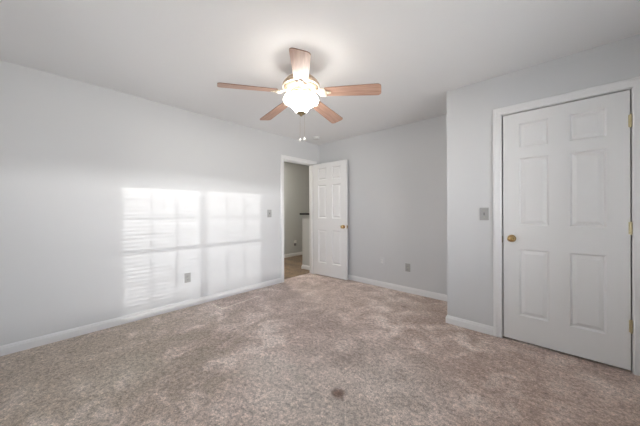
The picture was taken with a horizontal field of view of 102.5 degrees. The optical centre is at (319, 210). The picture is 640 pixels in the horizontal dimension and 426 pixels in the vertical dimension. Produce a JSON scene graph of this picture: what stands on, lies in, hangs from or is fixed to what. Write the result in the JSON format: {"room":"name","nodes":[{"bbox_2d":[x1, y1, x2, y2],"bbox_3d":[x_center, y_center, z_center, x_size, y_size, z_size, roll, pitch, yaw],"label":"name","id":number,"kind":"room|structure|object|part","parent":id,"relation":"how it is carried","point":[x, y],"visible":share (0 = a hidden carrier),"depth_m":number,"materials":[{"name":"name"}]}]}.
{"room":"empty bedroom","nodes":[
{"label":"empty bedroom","id":0,"kind":"room"},
{"bbox_2d":[0,60,317,345],"bbox_3d":[-1.545,-0.030,3.370,0.115,2.440,4.560,0,0,43],"label":"wall","id":1,"kind":"structure","parent":0,"point":[108,197],"depth_m":2.67,"materials":[{"name":"grey paint"}]},
{"bbox_2d":[0,278,280,355],"bbox_3d":[-1.494,1.149,3.326,0.014,0.082,4.330,0,0,43],"label":"baseboard","id":2,"kind":"structure","parent":1,"relation":"attached to","point":[18,346],"depth_m":2.66,"materials":[{"name":"white paint"}]},
{"bbox_2d":[184,273,190,282],"bbox_3d":[-1.638,0.828,3.176,0.009,0.116,0.072,0,0,43],"label":"wall outlet","id":3,"kind":"object","parent":1,"relation":"attached to","point":[187,276],"visible":1,"depth_m":3.17,"materials":[{"name":"grey plastic"}]},
{"bbox_2d":[280,155,316,282],"bbox_3d":[-0.353,0.127,4.553,0.018,2.118,0.855,0,0,43],"label":"trim","id":4,"kind":"structure","parent":1,"relation":"attached to","point":[282,157],"depth_m":4.26,"materials":[{"name":"white paint"}]},
{"bbox_2d":[284,159,313,273],"bbox_3d":[-0.402,0.152,4.598,0.115,2.068,0.755,0,0,43],"label":"trim","id":5,"kind":"structure","parent":1,"relation":"attached to","point":[311,182],"depth_m":4.85,"materials":[{"name":"white paint"}]},
{"bbox_2d":[309,200,309,252],"bbox_3d":[-0.451,0.127,4.643,0.018,2.118,0.855,0,0,43],"label":"trim","id":6,"kind":"structure","parent":1,"relation":"attached to","point":[309,200],"depth_m":4.91,"materials":[{"name":"white paint"}]},
{"bbox_2d":[313,160,347,279],"bbox_3d":[0.175,0.151,4.572,0.754,2.030,0.163,0,0,40],"label":"door","id":7,"kind":"structure","parent":1,"relation":"in","point":[330,179],"depth_m":4.53,"materials":[{"name":"white paint"}]},
{"bbox_2d":[284,162,308,253],"bbox_3d":[-0.827,-0.033,5.277,2.031,2.440,6.030,0,0,43],"label":"wall","id":8,"kind":"structure","parent":0,"point":[296,176],"depth_m":6.77,"materials":[{"name":"paint"}]},
{"bbox_2d":[284,252,309,269],"bbox_3d":[-0.891,1.147,5.340,1.616,0.082,5.800,0,0,43],"label":"baseboard","id":9,"kind":"structure","parent":8,"relation":"attached to","point":[306,267],"depth_m":6.57,"materials":[{"name":"white paint"}]},
{"bbox_2d":[0,255,639,425],"bbox_3d":[0.229,1.234,3.434,6.080,0.100,7.065,0,0,43],"label":"floor","id":10,"kind":"structure","parent":0,"point":[309,349],"depth_m":1.88,"materials":[{"name":"beige carpet"}]},
{"bbox_2d":[0,0,639,165],"bbox_3d":[0.220,-1.316,3.434,6.080,0.120,7.065,0,0,43],"label":"ceiling","id":11,"kind":"structure","parent":0,"point":[176,53],"depth_m":1.94,"materials":[{"name":"paint"}]},
{"bbox_2d":[217,48,380,141],"bbox_3d":[-0.166,-0.921,2.204,1.256,0.668,1.267,0,0,43],"label":"ceiling fan","id":12,"kind":"object","parent":11,"relation":"hanging from","point":[301,87],"visible":1,"depth_m":2.07,"materials":[{"name":"brown wood"}]},
{"bbox_3d":[-0.560,-0.964,2.009,0.455,0.006,0.134,-5,14,-22],"label":"blade","id":13,"kind":"part","parent":12,"relation":"part of","materials":[{"name":"brown wood"}]},
{"bbox_3d":[-0.435,-0.964,2.500,0.134,0.006,0.455,-16,6,-39],"label":"blade","id":14,"kind":"part","parent":12,"relation":"part of","materials":[{"name":"brown wood"}]},
{"bbox_3d":[-0.319,-0.999,2.101,0.175,0.060,0.106,-5,14,-22],"label":"blade arm","id":15,"kind":"part","parent":12,"relation":"part of","materials":[{"name":"gold metal"}]},
{"bbox_3d":[-0.132,-0.965,1.737,0.134,0.006,0.455,12,3,-4],"label":"blade","id":16,"kind":"part","parent":12,"relation":"part of","materials":[{"name":"brown wood"}]},
{"bbox_3d":[-0.145,-0.999,1.995,0.106,0.060,0.175,12,3,-4],"label":"blade arm","id":17,"kind":"part","parent":12,"relation":"part of","materials":[{"name":"gold metal"}]},
{"bbox_3d":[-0.159,-0.894,2.168,0.296,0.134,0.296,0,0,43],"label":"lamp shade","id":18,"kind":"part","parent":12,"relation":"part of","materials":[{"name":"white glass"}]},
{"bbox_3d":[0.009,-1.000,2.128,0.175,0.060,0.106,4,-11,14],"label":"blade arm","id":19,"kind":"part","parent":12,"relation":"part of","materials":[{"name":"gold metal"}]},
{"bbox_3d":[0.071,-0.966,2.533,0.134,0.006,0.455,-14,-12,31],"label":"blade","id":20,"kind":"part","parent":12,"relation":"part of","materials":[{"name":"brown wood"}]},
{"bbox_3d":[0.259,-0.967,2.061,0.455,0.006,0.134,4,-11,14],"label":"blade","id":21,"kind":"part","parent":12,"relation":"part of","materials":[{"name":"brown wood"}]},
{"bbox_2d":[302,114,446,294],"bbox_3d":[1.388,-0.040,3.694,4.730,2.440,0.140,0,0,43],"label":"wall","id":22,"kind":"structure","parent":0,"point":[397,176],"depth_m":3.81,"materials":[{"name":"grey paint"}]},
{"bbox_2d":[405,263,409,271],"bbox_3d":[1.268,0.818,3.706,0.072,0.116,0.009,0,0,43],"label":"wall outlet","id":23,"kind":"object","parent":22,"relation":"attached to","point":[407,266],"visible":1,"depth_m":3.71,"materials":[{"name":"grey plastic"}]},
{"bbox_2d":[348,275,492,335],"bbox_3d":[1.246,1.139,3.258,4.119,0.082,0.696,0,0,43],"label":"baseboard","id":24,"kind":"structure","parent":22,"relation":"attached to","point":[443,297],"depth_m":3.45,"materials":[{"name":"white paint"}]},
{"bbox_2d":[447,34,639,325],"bbox_3d":[2.164,-0.043,2.410,1.614,2.440,0.682,0,0,43],"label":"wall","id":25,"kind":"structure","parent":0,"point":[470,107],"depth_m":2.49,"materials":[{"name":"grey paint"}]},
{"bbox_2d":[480,208,488,219],"bbox_3d":[1.582,0.029,2.474,0.074,0.120,0.018,0,0,43],"label":"light switch","id":26,"kind":"object","parent":25,"relation":"attached to","point":[484,212],"visible":1,"depth_m":2.47,"materials":[{"name":"grey plastic"}]},
{"bbox_2d":[493,76,639,375],"bbox_3d":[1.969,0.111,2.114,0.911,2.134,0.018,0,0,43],"label":"trim","id":27,"kind":"structure","parent":25,"relation":"attached to","point":[634,82],"depth_m":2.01,"materials":[{"name":"white paint"}]},
{"bbox_2d":[503,90,632,370],"bbox_3d":[1.974,0.142,2.107,0.771,2.040,0.099,0,0,43],"label":"door","id":28,"kind":"structure","parent":25,"relation":"in","point":[568,227],"depth_m":2.08,"materials":[{"name":"white paint"}]},
{"bbox_3d":[1.724,0.251,2.313,0.057,0.057,0.060,0,0,43],"label":"knob","id":29,"kind":"part","parent":28,"relation":"part of","materials":[{"name":"gold metal"}]}
]}

